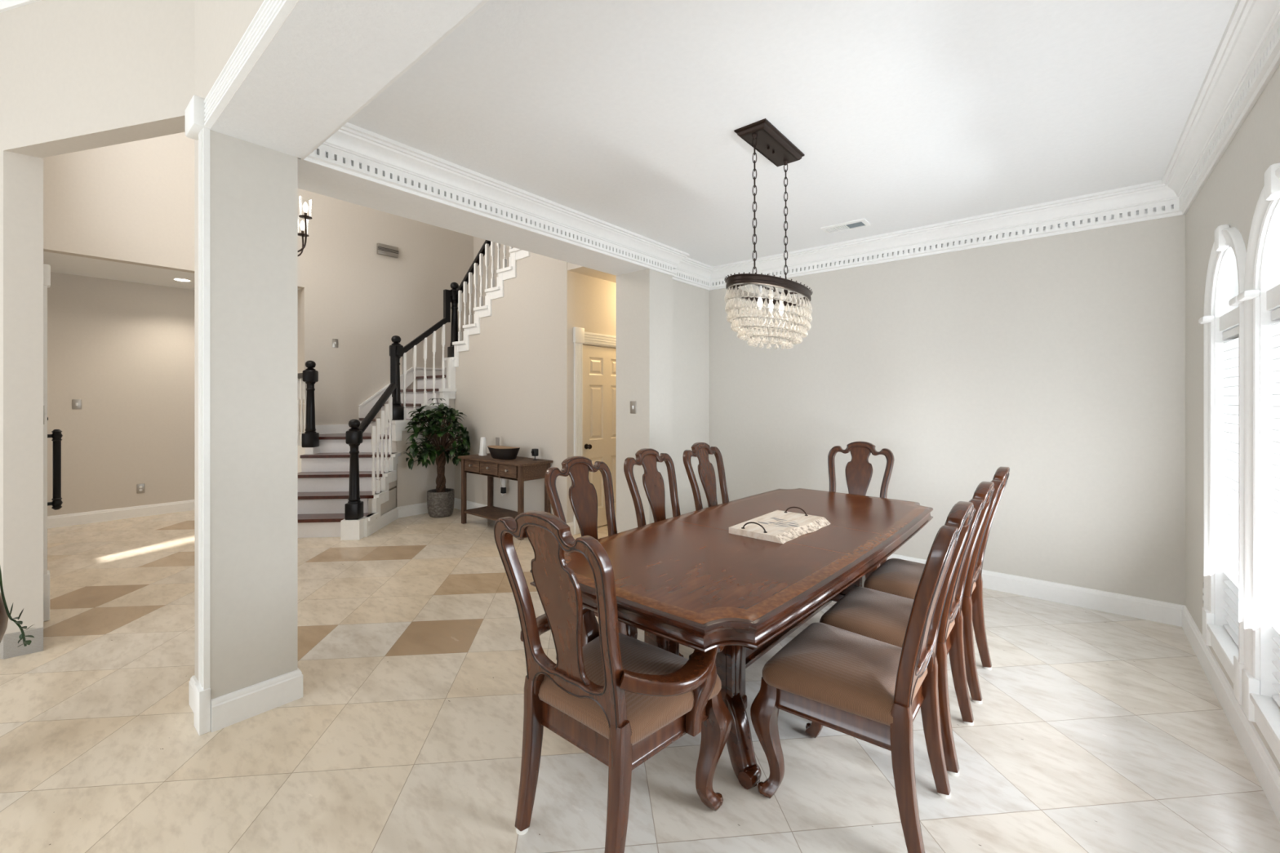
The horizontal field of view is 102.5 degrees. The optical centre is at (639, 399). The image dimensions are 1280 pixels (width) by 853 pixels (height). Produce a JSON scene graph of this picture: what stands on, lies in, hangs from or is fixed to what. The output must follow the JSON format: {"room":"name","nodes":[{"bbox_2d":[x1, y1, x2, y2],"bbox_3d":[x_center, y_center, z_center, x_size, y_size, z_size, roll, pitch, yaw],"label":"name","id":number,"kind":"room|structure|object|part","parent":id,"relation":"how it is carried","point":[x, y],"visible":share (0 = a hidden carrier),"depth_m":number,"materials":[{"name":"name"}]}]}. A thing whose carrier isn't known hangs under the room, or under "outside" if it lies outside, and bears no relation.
{"room":"dining room","nodes":[
{"label":"dining room","id":0,"kind":"room"},
{"bbox_2d":[0,0,194,659],"bbox_3d":[-3.010,-1.250,2.887,1.996,5.400,0.312,0,0,15],"label":"wall","id":1,"kind":"structure","parent":0,"point":[76,75],"depth_m":2.84,"materials":[{"name":"paint"}]},
{"bbox_2d":[0,0,41,13],"bbox_3d":[-3.063,-2.235,2.688,1.996,0.130,0.100,0,0,15],"label":"crown molding","id":2,"kind":"structure","parent":1,"relation":"attached to","point":[5,5],"depth_m":2.83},
{"bbox_2d":[0,626,43,658],"bbox_3d":[-3.776,1.381,3.019,0.572,0.137,0.344,0,0,40],"label":"baseboard","id":3,"kind":"structure","parent":1,"relation":"attached to","point":[42,642],"depth_m":2.91,"materials":[{"name":"wood"}]},
{"bbox_2d":[43,405,46,424],"bbox_3d":[-3.597,0.090,3.104,0.072,0.116,0.016,0,0,40],"label":"light switch","id":4,"kind":"object","parent":1,"relation":"attached to","point":[44,413],"visible":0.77,"depth_m":3.08,"materials":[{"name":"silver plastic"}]},
{"bbox_2d":[47,271,194,515],"bbox_3d":[-6.086,-0.050,6.636,0.150,3.000,2.510,0,0,40],"label":"wall","id":5,"kind":"structure","parent":0,"point":[122,348],"depth_m":6.24,"materials":[{"name":"paint"}]},
{"bbox_2d":[72,399,81,408],"bbox_3d":[-6.538,0.050,5.965,0.016,0.116,0.072,0,0,40],"label":"light switch","id":6,"kind":"object","parent":5,"relation":"attached to","point":[77,403],"visible":1,"depth_m":5.97,"materials":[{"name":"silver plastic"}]},
{"bbox_2d":[136,483,144,493],"bbox_3d":[-6.198,1.100,6.378,0.010,0.116,0.072,0,0,40],"label":"wall outlet","id":7,"kind":"object","parent":5,"relation":"attached to","point":[140,487],"visible":1,"depth_m":6.37,"materials":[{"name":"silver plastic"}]},
{"bbox_2d":[43,251,300,289],"bbox_3d":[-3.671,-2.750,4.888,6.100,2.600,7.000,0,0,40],"label":"ceiling","id":8,"kind":"structure","parent":0,"point":[59,263],"depth_m":5.79,"materials":[{"name":"paint"}]},
{"bbox_2d":[172,278,191,281],"bbox_3d":[-5.529,-1.447,6.204,0.180,0.006,0.180,0,0,40],"label":"recessed light","id":9,"kind":"object","parent":8,"relation":"in","point":[177,279],"visible":1,"depth_m":6.21,"materials":[{"name":"beige"}]},
{"bbox_2d":[194,0,297,699],"bbox_3d":[-1.896,-1.250,2.477,0.315,5.400,0.333,0,0,40],"label":"wall pillar","id":10,"kind":"structure","parent":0,"point":[254,188],"depth_m":2.38,"materials":[{"name":"paint"}]},
{"bbox_2d":[188,675,198,713],"bbox_3d":[-2.041,1.381,2.395,0.233,0.137,0.058,0,0,40],"label":"baseboard","id":11,"kind":"structure","parent":10,"relation":"attached to","point":[193,680],"depth_m":2.41,"materials":[{"name":"wood"}]},
{"bbox_2d":[43,132,473,487],"bbox_3d":[-4.703,-1.250,7.162,1.300,5.400,4.830,0,0,40],"label":"wall","id":12,"kind":"structure","parent":0,"point":[132,202],"depth_m":6.79,"materials":[{"name":"paint"}]},
{"bbox_2d":[47,499,194,528],"bbox_3d":[-5.583,1.381,6.210,1.170,0.137,2.240,0,0,40],"label":"baseboard","id":13,"kind":"structure","parent":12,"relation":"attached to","point":[85,517],"depth_m":6.22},
{"bbox_2d":[332,338,337,347],"bbox_3d":[-4.081,-0.760,6.881,0.016,0.116,0.072,0,0,40],"label":"light switch","id":14,"kind":"object","parent":12,"relation":"attached to","point":[335,341],"visible":1,"depth_m":6.88,"materials":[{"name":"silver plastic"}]},
{"bbox_2d":[377,243,399,257],"bbox_3d":[-3.629,-2.150,7.393,0.053,0.150,0.292,0,0,40],"label":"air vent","id":15,"kind":"object","parent":12,"relation":"attached to","point":[382,249],"visible":1,"depth_m":7.37,"materials":[{"name":"silver metal"}]},
{"bbox_2d":[297,197,312,256],"bbox_3d":[-3.493,-2.640,4.901,0.658,2.620,0.643,0,0,40],"label":"chandelier","id":16,"kind":"object","parent":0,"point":[304,225],"visible":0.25,"depth_m":4.95,"materials":[{"name":"glass"}]},
{"bbox_3d":[-3.388,-1.752,5.160,0.048,0.105,0.048,0,0,40],"label":"bulb","id":17,"kind":"part","parent":16,"relation":"part of","materials":[{"name":"beige"}]},
{"bbox_3d":[-3.443,-1.551,5.061,0.108,0.297,0.334,0,0,29],"label":"arm","id":18,"kind":"part","parent":16,"relation":"part of","materials":[{"name":"brown metal"}]},
{"bbox_3d":[-3.324,-1.601,4.908,0.333,0.397,0.108,0,0,-16],"label":"arm","id":19,"kind":"part","parent":16,"relation":"part of","materials":[{"name":"brown metal"}]},
{"bbox_3d":[-3.216,-1.853,4.939,0.048,0.105,0.048,0,0,40],"label":"bulb","id":20,"kind":"part","parent":16,"relation":"part of","materials":[{"name":"beige"}]},
{"bbox_2d":[209,0,483,158],"bbox_3d":[-0.443,-1.766,1.275,3.457,1.168,0.350,0,0,40],"label":"ceiling beam","id":21,"kind":"structure","parent":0,"point":[327,59],"depth_m":1.85,"materials":[{"name":"paint"}]},
{"bbox_2d":[185,0,297,735],"bbox_3d":[-0.640,0.069,1.175,3.632,2.763,0.060,0,0,40],"label":"trim","id":22,"kind":"structure","parent":21,"relation":"attached to","point":[195,129],"depth_m":2.23,"materials":[{"name":"wood"}]},
{"bbox_2d":[368,252,557,515],"bbox_3d":[-2.165,-0.240,5.740,2.180,3.380,1.480,0,0,40],"label":"wall","id":23,"kind":"structure","parent":0,"point":[506,383],"depth_m":6.10,"materials":[{"name":"paint"}]},
{"bbox_2d":[368,497,574,535],"bbox_3d":[-2.033,1.381,5.689,2.248,0.137,1.450,0,0,40],"label":"baseboard","id":24,"kind":"structure","parent":23,"relation":"attached to","point":[397,513],"depth_m":6.34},
{"bbox_2d":[500,478,506,494],"bbox_3d":[-1.621,0.916,6.068,0.091,0.433,0.044,0,0,40],"label":"power adapter","id":25,"kind":"object","parent":23,"relation":"attached to","point":[503,490],"visible":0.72,"depth_m":6.04,"materials":[{"name":"black plastic"}]},
{"bbox_2d":[297,157,709,533],"bbox_3d":[0.125,-1.250,5.011,0.410,5.400,6.147,0,0,40],"label":"wall","id":26,"kind":"structure","parent":0,"point":[663,322],"depth_m":4.77,"materials":[{"name":"paint"}]},
{"bbox_2d":[630,400,635,413],"bbox_3d":[-0.066,0.068,4.759,0.072,0.116,0.016,0,0,40],"label":"light switch","id":27,"kind":"object","parent":26,"relation":"attached to","point":[633,403],"visible":1,"depth_m":4.76,"materials":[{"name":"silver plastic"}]},
{"bbox_2d":[210,553,1279,823],"bbox_3d":[-0.938,1.381,1.013,3.882,0.137,9.154,0,0,40],"label":"baseboard","id":28,"kind":"structure","parent":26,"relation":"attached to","point":[1265,770],"depth_m":2.49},
{"bbox_2d":[299,0,1279,290],"bbox_3d":[0.874,-1.292,2.933,3.562,0.215,3.884,0,0,40],"label":"crown molding","id":29,"kind":"structure","parent":26,"relation":"attached to","point":[1246,56],"depth_m":3.33,"materials":[{"name":"wood"}]},
{"bbox_2d":[473,236,616,523],"bbox_3d":[-0.787,-1.250,7.625,4.380,5.400,3.300,0,0,40],"label":"wall","id":30,"kind":"structure","parent":0,"point":[588,303],"depth_m":5.55,"materials":[{"name":"paint"}]},
{"bbox_2d":[573,326,616,534],"bbox_3d":[-0.368,0.333,5.934,0.114,2.235,1.070,0,0,40],"label":"door","id":31,"kind":"structure","parent":30,"relation":"in","point":[594,366],"depth_m":5.81,"materials":[{"name":"beige paint"}]},
{"bbox_3d":[-0.567,0.515,5.663,0.072,0.060,0.060,0,0,40],"label":"knob","id":32,"kind":"part","parent":31,"relation":"part of","materials":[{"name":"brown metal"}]},
{"bbox_2d":[567,262,616,283],"bbox_3d":[0.344,-1.675,6.685,1.400,0.590,3.295,0,0,40],"label":"ceiling","id":33,"kind":"structure","parent":0,"point":[571,267],"depth_m":5.59,"materials":[{"name":"paint"}]},
{"bbox_2d":[0,508,1279,852],"bbox_3d":[-2.440,1.450,3.541,11.328,0.001,12.652,0,0,40],"label":"floor","id":34,"kind":"structure","parent":0,"point":[1092,731],"depth_m":2.15,"materials":[{"name":"tile"}]},
{"bbox_2d":[0,566,34,647],"bbox_3d":[-2.647,0.998,1.977,0.344,0.905,0.414,0,0,40],"label":"plant","id":35,"kind":"object","parent":34,"relation":"on","point":[5,614],"visible":1,"depth_m":2.04,"materials":[{"name":"green plant"}]},
{"bbox_2d":[297,240,529,540],"bbox_3d":[-2.588,-0.658,6.283,3.076,4.216,3.176,0,0,40],"label":"staircase","id":36,"kind":"structure","parent":34,"relation":"on","point":[340,467],"depth_m":6.17,"materials":[{"name":"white wood"}]},
{"bbox_3d":[-4.196,-0.303,6.381,0.480,0.066,0.068,0,0,39],"label":"handrail","id":37,"kind":"part","parent":36,"relation":"part of","materials":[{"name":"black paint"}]},
{"bbox_3d":[-3.982,0.046,6.208,0.136,1.047,0.136,0,0,-5],"label":"newel post","id":38,"kind":"part","parent":36,"relation":"part of","materials":[{"name":"black paint"}]},
{"bbox_3d":[-3.007,0.725,5.408,0.136,1.047,0.136,0,0,-5],"label":"newel post","id":39,"kind":"part","parent":36,"relation":"part of","materials":[{"name":"black paint"}]},
{"bbox_3d":[-3.004,-0.142,5.898,0.069,1.036,0.917,0,0,-1],"label":"handrail","id":40,"kind":"part","parent":36,"relation":"part of","materials":[{"name":"black paint"}]},
{"bbox_3d":[-3.015,-0.274,6.352,0.136,1.047,0.136,0,0,40],"label":"newel post","id":41,"kind":"part","parent":36,"relation":"part of","materials":[{"name":"black paint"}]},
{"bbox_3d":[-2.766,-1.013,6.651,0.068,0.914,0.732,0,0,40],"label":"handrail","id":42,"kind":"part","parent":36,"relation":"part of","materials":[{"name":"black paint"}]},
{"bbox_3d":[-2.517,-1.073,6.972,0.136,1.047,0.136,0,0,40],"label":"newel post","id":43,"kind":"part","parent":36,"relation":"part of","materials":[{"name":"black paint"}]},
{"bbox_3d":[-1.921,-1.997,6.488,1.501,1.222,0.068,0,0,40],"label":"handrail","id":44,"kind":"part","parent":36,"relation":"part of","materials":[{"name":"black paint"}]},
{"bbox_2d":[403,398,471,517],"bbox_3d":[-2.494,0.715,6.335,0.711,1.470,0.754,0,0,40],"label":"potted tree","id":45,"kind":"object","parent":34,"relation":"on","point":[440,500],"visible":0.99,"depth_m":6.31,"materials":[{"name":"green plant"}]},
{"bbox_3d":[-2.498,1.292,6.442,0.320,0.315,0.320,0,0,40],"label":"pot","id":46,"kind":"part","parent":45,"relation":"part of","materials":[{"name":"stone"}]},
{"bbox_2d":[457,453,552,540],"bbox_3d":[-1.547,1.055,5.817,1.190,0.790,0.440,0,0,40],"label":"console table","id":47,"kind":"object","parent":34,"relation":"on","point":[520,469],"visible":0.9,"depth_m":5.68,"materials":[{"name":"brown wood"}]},
{"bbox_3d":[-2.069,1.068,6.034,0.050,0.764,0.044,0,0,40],"label":"leg","id":48,"kind":"part","parent":47,"relation":"part of","materials":[{"name":"brown wood"}]},
{"bbox_3d":[-1.923,0.756,5.900,0.296,0.128,0.020,0,0,40],"label":"drawer","id":49,"kind":"part","parent":47,"relation":"part of","materials":[{"name":"brown wood"}]},
{"bbox_2d":[478,437,487,455],"bbox_3d":[-1.868,0.552,6.118,0.094,0.215,0.080,0,0,40],"label":"router","id":50,"kind":"object","parent":47,"relation":"on","point":[482,451],"visible":1,"depth_m":6.09,"materials":[{"name":"white plastic"}]},
{"bbox_3d":[-1.661,0.756,5.681,0.314,0.128,0.020,0,0,40],"label":"drawer","id":51,"kind":"part","parent":47,"relation":"part of","materials":[{"name":"brown wood"}]},
{"bbox_3d":[-1.841,1.068,6.308,0.050,0.764,0.044,0,0,40],"label":"leg","id":52,"kind":"part","parent":47,"relation":"part of","materials":[{"name":"brown wood"}]},
{"bbox_2d":[464,506,517,520],"bbox_3d":[-1.540,1.310,5.825,1.110,0.020,0.380,0,0,40],"label":"shelf","id":53,"kind":"object","parent":47,"relation":"attached to","point":[492,513],"depth_m":5.95,"materials":[{"name":"brown wood"}]},
{"bbox_2d":[495,437,499,445],"bbox_3d":[-1.693,0.552,6.102,0.060,0.215,0.040,0,0,40],"label":"frame","id":54,"kind":"object","parent":47,"relation":"on","point":[497,439],"visible":0.4,"depth_m":6.09,"materials":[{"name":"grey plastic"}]},
{"bbox_2d":[487,445,519,459],"bbox_3d":[-1.537,0.594,5.790,0.500,0.132,0.216,0,0,40],"label":"dough bowl","id":55,"kind":"object","parent":47,"relation":"on","point":[501,452],"visible":1,"depth_m":5.67,"materials":[{"name":"black wood"}]},
{"bbox_3d":[-1.398,0.756,5.462,0.296,0.128,0.020,0,0,40],"label":"drawer","id":56,"kind":"part","parent":47,"relation":"part of","materials":[{"name":"brown wood"}]},
{"bbox_3d":[-1.240,1.068,5.342,0.050,0.764,0.044,0,0,40],"label":"leg","id":57,"kind":"part","parent":47,"relation":"part of","materials":[{"name":"brown wood"}]},
{"bbox_2d":[531,448,538,460],"bbox_3d":[-1.154,0.598,5.625,0.060,0.125,0.070,0,0,40],"label":"gadget","id":58,"kind":"object","parent":47,"relation":"on","point":[535,452],"visible":1,"depth_m":5.61,"materials":[{"name":"black plastic"}]},
{"bbox_3d":[-1.012,1.068,5.616,0.050,0.764,0.044,0,0,40],"label":"leg","id":59,"kind":"part","parent":47,"relation":"part of","materials":[{"name":"brown wood"}]},
{"bbox_2d":[493,510,731,852],"bbox_3d":[-0.103,0.892,1.772,0.719,1.115,0.662,0,0,40],"label":"armchair","id":60,"kind":"object","parent":34,"relation":"on","point":[621,700],"visible":0.98,"depth_m":1.62,"materials":[{"name":"brown wood"}]},
{"bbox_3d":[-0.378,1.196,1.756,0.048,0.493,0.100,0,0,40],"label":"leg","id":61,"kind":"part","parent":60,"relation":"part of","materials":[{"name":"brown wood"}]},
{"bbox_3d":[-0.301,0.834,1.991,0.143,0.087,0.499,0,0,33],"label":"armrest","id":62,"kind":"part","parent":60,"relation":"part of","materials":[{"name":"brown wood"}]},
{"bbox_3d":[-0.256,0.667,1.590,0.502,0.665,0.186,0,0,40],"label":"frame","id":63,"kind":"part","parent":60,"relation":"part of","materials":[{"name":"brown wood"}]},
{"bbox_3d":[-0.071,1.196,1.499,0.048,0.493,0.100,0,0,40],"label":"leg","id":64,"kind":"part","parent":60,"relation":"part of","materials":[{"name":"brown wood"}]},
{"bbox_3d":[-0.064,1.070,1.819,0.507,0.090,0.439,0,0,40],"label":"seat rail","id":65,"kind":"part","parent":60,"relation":"part of","materials":[{"name":"brown wood"}]},
{"bbox_2d":[537,632,721,745],"bbox_3d":[-0.063,0.979,1.821,0.564,0.108,0.468,0,0,40],"label":"seat cushion","id":66,"kind":"object","parent":60,"relation":"on","point":[643,715],"depth_m":1.69,"materials":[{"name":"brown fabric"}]},
{"bbox_3d":[0.147,0.834,1.617,0.499,0.087,0.143,0,0,-44],"label":"armrest","id":67,"kind":"part","parent":60,"relation":"part of","materials":[{"name":"brown wood"}]},
{"bbox_3d":[0.263,1.233,1.830,0.101,0.426,0.105,0,0,40],"label":"leg","id":68,"kind":"part","parent":60,"relation":"part of","materials":[{"name":"brown wood"}]},
{"bbox_2d":[544,456,684,659],"bbox_3d":[-0.144,0.892,2.856,0.662,1.115,0.527,0,0,40],"label":"dining chair","id":69,"kind":"object","parent":34,"relation":"on","point":[583,497],"visible":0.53,"depth_m":3.00,"materials":[{"name":"brown wood"}]},
{"bbox_3d":[-0.327,0.667,3.008,0.186,0.665,0.502,0,0,40],"label":"frame","id":70,"kind":"part","parent":69,"relation":"part of","materials":[{"name":"brown wood"}]},
{"bbox_3d":[-0.070,1.233,2.510,0.105,0.426,0.090,0,0,40],"label":"leg","id":71,"kind":"part","parent":69,"relation":"part of","materials":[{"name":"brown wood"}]},
{"bbox_2d":[623,448,680,527],"bbox_3d":[0.280,0.892,3.348,0.662,1.115,0.527,0,0,40],"label":"dining chair","id":72,"kind":"object","parent":34,"relation":"on","point":[653,483],"visible":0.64,"depth_m":3.48,"materials":[{"name":"brown wood"}]},
{"bbox_2d":[682,442,728,511],"bbox_3d":[0.710,0.892,3.862,0.662,1.115,0.527,0,0,40],"label":"dining chair","id":73,"kind":"object","parent":34,"relation":"on","point":[701,451],"visible":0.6,"depth_m":3.99,"materials":[{"name":"brown wood"}]},
{"bbox_2d":[529,488,933,789],"bbox_3d":[0.715,1.070,2.773,1.129,0.772,2.574,0,0,41],"label":"dining table","id":74,"kind":"object","parent":34,"relation":"on","point":[686,580],"visible":0.65,"depth_m":2.10,"materials":[{"name":"brown wood"}]},
{"bbox_2d":[728,506,831,543],"bbox_3d":[0.757,0.648,2.736,0.322,0.072,0.550,0,0,41],"label":"serving board","id":75,"kind":"object","parent":74,"relation":"on","point":[780,526],"visible":1,"depth_m":2.66,"materials":[{"name":"stone"}]},
{"bbox_3d":[0.572,0.635,2.573,0.142,0.046,0.017,0,0,41],"label":"handle","id":76,"kind":"part","parent":75,"relation":"part of","materials":[{"name":"brown metal"}]},
{"bbox_3d":[0.893,0.635,2.943,0.142,0.046,0.017,0,0,41],"label":"handle","id":77,"kind":"part","parent":75,"relation":"part of","materials":[{"name":"brown metal"}]},
{"bbox_2d":[827,441,894,579],"bbox_3d":[1.591,0.892,3.915,0.719,1.115,0.662,0,0,40],"label":"armchair","id":78,"kind":"object","parent":34,"relation":"on","point":[859,471],"visible":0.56,"depth_m":4.09,"materials":[{"name":"brown wood"}]},
{"bbox_3d":[1.744,0.667,4.098,0.502,0.665,0.186,0,0,40],"label":"frame","id":79,"kind":"part","parent":78,"relation":"part of","materials":[{"name":"brown wood"}]},
{"bbox_3d":[1.601,1.233,3.545,0.101,0.426,0.105,0,0,40],"label":"leg","id":80,"kind":"part","parent":78,"relation":"part of","materials":[{"name":"brown wood"}]},
{"bbox_2d":[750,501,975,852],"bbox_3d":[0.820,0.892,1.875,0.662,1.115,0.527,0,0,40],"label":"dining chair","id":81,"kind":"object","parent":34,"relation":"on","point":[871,691],"visible":1,"depth_m":1.77,"materials":[{"name":"brown wood"}]},
{"bbox_3d":[0.467,1.233,1.886,0.105,0.426,0.090,0,0,40],"label":"leg","id":82,"kind":"part","parent":81,"relation":"part of","materials":[{"name":"brown wood"}]},
{"bbox_3d":[0.746,1.233,2.221,0.105,0.426,0.090,0,0,40],"label":"leg","id":83,"kind":"part","parent":81,"relation":"part of","materials":[{"name":"brown wood"}]},
{"bbox_2d":[762,622,927,725],"bbox_3d":[0.772,0.979,1.915,0.468,0.108,0.505,0,0,40],"label":"seat cushion","id":84,"kind":"object","parent":81,"relation":"on","point":[853,674],"depth_m":1.80,"materials":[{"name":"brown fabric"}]},
{"bbox_3d":[0.773,1.070,1.914,0.439,0.090,0.452,0,0,40],"label":"seat rail","id":85,"kind":"part","parent":81,"relation":"part of","materials":[{"name":"brown wood"}]},
{"bbox_3d":[0.837,1.196,1.600,0.100,0.493,0.048,0,0,40],"label":"leg","id":86,"kind":"part","parent":81,"relation":"part of","materials":[{"name":"brown wood"}]},
{"bbox_3d":[1.003,0.667,1.722,0.186,0.665,0.502,0,0,40],"label":"frame","id":87,"kind":"part","parent":81,"relation":"part of","materials":[{"name":"brown wood"}]},
{"bbox_3d":[1.093,1.196,1.907,0.100,0.493,0.048,0,0,40],"label":"leg","id":88,"kind":"part","parent":81,"relation":"part of","materials":[{"name":"brown wood"}]},
{"bbox_2d":[819,481,994,776],"bbox_3d":[1.177,0.892,2.293,0.662,1.115,0.527,0,0,40],"label":"dining chair","id":89,"kind":"object","parent":34,"relation":"on","point":[879,615],"visible":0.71,"depth_m":2.22,"materials":[{"name":"brown wood"}]},
{"bbox_2d":[819,586,955,648],"bbox_3d":[1.129,0.979,2.334,0.468,0.108,0.505,0,0,40],"label":"seat cushion","id":90,"kind":"object","parent":89,"relation":"on","point":[879,615],"depth_m":2.25,"materials":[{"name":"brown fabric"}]},
{"bbox_3d":[1.194,1.196,2.019,0.100,0.493,0.048,0,0,40],"label":"leg","id":91,"kind":"part","parent":89,"relation":"part of","materials":[{"name":"brown wood"}]},
{"bbox_3d":[1.131,1.070,2.332,0.439,0.090,0.452,0,0,40],"label":"seat rail","id":92,"kind":"part","parent":89,"relation":"part of","materials":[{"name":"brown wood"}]},
{"bbox_3d":[1.450,1.196,2.326,0.100,0.493,0.048,0,0,40],"label":"leg","id":93,"kind":"part","parent":89,"relation":"part of","materials":[{"name":"brown wood"}]},
{"bbox_3d":[1.360,0.667,2.141,0.186,0.665,0.502,0,0,40],"label":"frame","id":94,"kind":"part","parent":89,"relation":"part of","materials":[{"name":"brown wood"}]},
{"bbox_2d":[863,466,1009,703],"bbox_3d":[1.581,0.892,2.764,0.662,1.115,0.527,0,0,40],"label":"dining chair","id":95,"kind":"object","parent":34,"relation":"on","point":[895,576],"visible":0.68,"depth_m":2.69,"materials":[{"name":"brown wood"}]},
{"bbox_2d":[863,558,976,599],"bbox_3d":[1.532,0.979,2.805,0.468,0.108,0.505,0,0,40],"label":"seat cushion","id":96,"kind":"object","parent":95,"relation":"on","point":[896,576],"depth_m":2.73,"materials":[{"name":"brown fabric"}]},
{"bbox_3d":[1.598,1.196,2.490,0.100,0.493,0.048,0,0,40],"label":"leg","id":97,"kind":"part","parent":95,"relation":"part of","materials":[{"name":"brown wood"}]},
{"bbox_3d":[1.854,1.196,2.797,0.100,0.493,0.048,0,0,40],"label":"leg","id":98,"kind":"part","parent":95,"relation":"part of","materials":[{"name":"brown wood"}]},
{"bbox_3d":[1.763,0.667,2.612,0.186,0.665,0.502,0,0,40],"label":"frame","id":99,"kind":"part","parent":95,"relation":"part of","materials":[{"name":"brown wood"}]},
{"bbox_2d":[347,0,1237,266],"bbox_3d":[0.870,-1.460,2.937,3.572,0.120,3.884,0,0,40],"label":"ceiling","id":100,"kind":"structure","parent":0,"point":[902,114],"depth_m":2.44,"materials":[{"name":"paint"}]},
{"bbox_2d":[724,118,812,349],"bbox_3d":[0.713,-0.845,2.798,0.364,1.110,0.810,0,0,40],"label":"chandelier","id":101,"kind":"object","parent":100,"relation":"hanging from","point":[762,135],"visible":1,"depth_m":2.71,"materials":[{"name":"glass"}]},
{"bbox_3d":[0.592,-0.998,2.652,0.018,0.731,0.018,0,0,-21],"label":"chain","id":102,"kind":"part","parent":101,"relation":"part of","materials":[{"name":"brown metal"}]},
{"bbox_2d":[757,285,762,309],"bbox_3d":[0.630,-0.535,2.698,0.028,0.125,0.028,0,0,40],"label":"bulb","id":103,"kind":"object","parent":101,"relation":"attached to","point":[759,303],"depth_m":2.69,"materials":[{"name":"beige"}]},
{"bbox_3d":[0.713,-0.446,2.798,0.306,0.236,0.766,0,0,40],"label":"wire frame","id":104,"kind":"part","parent":101,"relation":"part of","materials":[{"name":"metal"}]},
{"bbox_2d":[768,289,773,313],"bbox_3d":[0.713,-0.535,2.798,0.028,0.125,0.028,0,0,40],"label":"bulb","id":105,"kind":"object","parent":101,"relation":"attached to","point":[771,295],"depth_m":2.79,"materials":[{"name":"beige"}]},
{"bbox_2d":[778,293,783,315],"bbox_3d":[0.797,-0.535,2.897,0.028,0.125,0.028,0,0,40],"label":"bulb","id":106,"kind":"object","parent":101,"relation":"attached to","point":[782,308],"depth_m":2.89,"materials":[{"name":"beige"}]},
{"bbox_3d":[0.835,-0.998,2.944,0.018,0.731,0.018,0,0,-21],"label":"chain","id":107,"kind":"part","parent":101,"relation":"part of","materials":[{"name":"brown metal"}]},
{"bbox_2d":[820,217,871,234],"bbox_3d":[1.654,-1.394,4.136,0.340,0.012,0.180,0,0,40],"label":"ceiling vent","id":108,"kind":"object","parent":100,"relation":"in","point":[860,223],"visible":1,"depth_m":4.12,"materials":[{"name":"metal"}]},
{"bbox_2d":[826,222,864,232],"bbox_3d":[1.654,-1.393,4.136,0.280,0.011,0.120,0,0,40],"label":"grille","id":109,"kind":"object","parent":108,"relation":"attached to","point":[851,225],"depth_m":4.14,"materials":[{"name":"metal"}]},
{"bbox_2d":[709,214,1185,605],"bbox_3d":[2.090,-0.025,4.539,4.032,2.950,0.140,0,0,40],"label":"wall","id":110,"kind":"structure","parent":0,"point":[1058,362],"depth_m":3.88,"materials":[{"name":"paint"}]},
{"bbox_2d":[1185,64,1279,771],"bbox_3d":[0.573,-0.440,-0.315,0.140,3.820,9.550,0,0,40],"label":"wall","id":111,"kind":"structure","parent":0,"point":[1230,195],"depth_m":2.86,"materials":[{"name":"paint"}]},
{"bbox_2d":[1198,224,1246,705],"bbox_3d":[2.782,0.223,2.367,0.185,2.075,0.780,0,0,40],"label":"window","id":112,"kind":"structure","parent":111,"relation":"in","point":[1225,274],"depth_m":2.60,"materials":[{"name":"clear glass"}]},
{"bbox_3d":[2.768,1.198,2.379,0.113,0.104,0.590,0,0,40],"label":"sill","id":113,"kind":"part","parent":112,"relation":"part of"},
{"bbox_3d":[2.800,0.217,2.352,0.140,1.865,0.590,0,0,40],"label":"sash","id":114,"kind":"part","parent":112,"relation":"part of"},
{"bbox_2d":[1222,325,1238,646],"bbox_3d":[2.780,0.422,2.368,0.060,1.524,0.566,0,0,40],"label":"window blind","id":115,"kind":"object","parent":112,"relation":"attached to","point":[1232,610],"visible":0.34,"depth_m":2.50,"materials":[{"name":"plastic"}]},
{"bbox_3d":[2.784,-0.323,2.365,0.050,0.035,0.566,0,0,40],"label":"head rail","id":116,"kind":"part","parent":115,"relation":"part of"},
{"bbox_2d":[1236,162,1279,764],"bbox_3d":[2.263,0.223,1.745,0.185,2.075,0.780,0,0,40],"label":"window","id":117,"kind":"structure","parent":111,"relation":"in","point":[1260,296],"depth_m":1.99,"materials":[{"name":"clear glass"}]},
{"bbox_3d":[2.249,1.198,1.757,0.113,0.104,0.590,0,0,40],"label":"sill","id":118,"kind":"part","parent":117,"relation":"part of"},
{"bbox_3d":[2.281,0.217,1.731,0.140,1.865,0.590,0,0,40],"label":"sash","id":119,"kind":"part","parent":117,"relation":"part of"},
{"bbox_2d":[1271,307,1279,707],"bbox_3d":[2.261,0.422,1.747,0.060,1.524,0.566,0,0,40],"label":"window blind","id":120,"kind":"object","parent":117,"relation":"attached to","point":[1275,314],"visible":0.97,"depth_m":1.95,"materials":[{"name":"plastic"}]},
{"bbox_3d":[2.265,-0.323,1.743,0.050,0.035,0.566,0,0,40],"label":"head rail","id":121,"kind":"part","parent":120,"relation":"part of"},
{"bbox_3d":[-5.371,-1.250,4.489,4.000,5.400,0.130,0,0,40],"label":"wall","id":122,"kind":"structure","parent":0,"visible":0},
{"bbox_2d":[43,263,62,622],"bbox_3d":[-4.323,0.280,3.747,1.160,2.340,0.133,0,0,40],"label":"door","id":123,"kind":"structure","parent":122,"relation":"in","point":[56,435],"depth_m":3.37,"materials":[{"name":"white paint"}]},
{"bbox_3d":[-4.334,0.280,3.734,1.160,2.340,0.040,0,0,40],"label":"casing","id":124,"kind":"part","parent":123,"relation":"part of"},
{"bbox_3d":[-4.082,0.485,3.568,0.060,0.590,0.099,0,0,40],"label":"pull handle","id":125,"kind":"part","parent":123,"relation":"part of","materials":[{"name":"black paint"}]}
]}

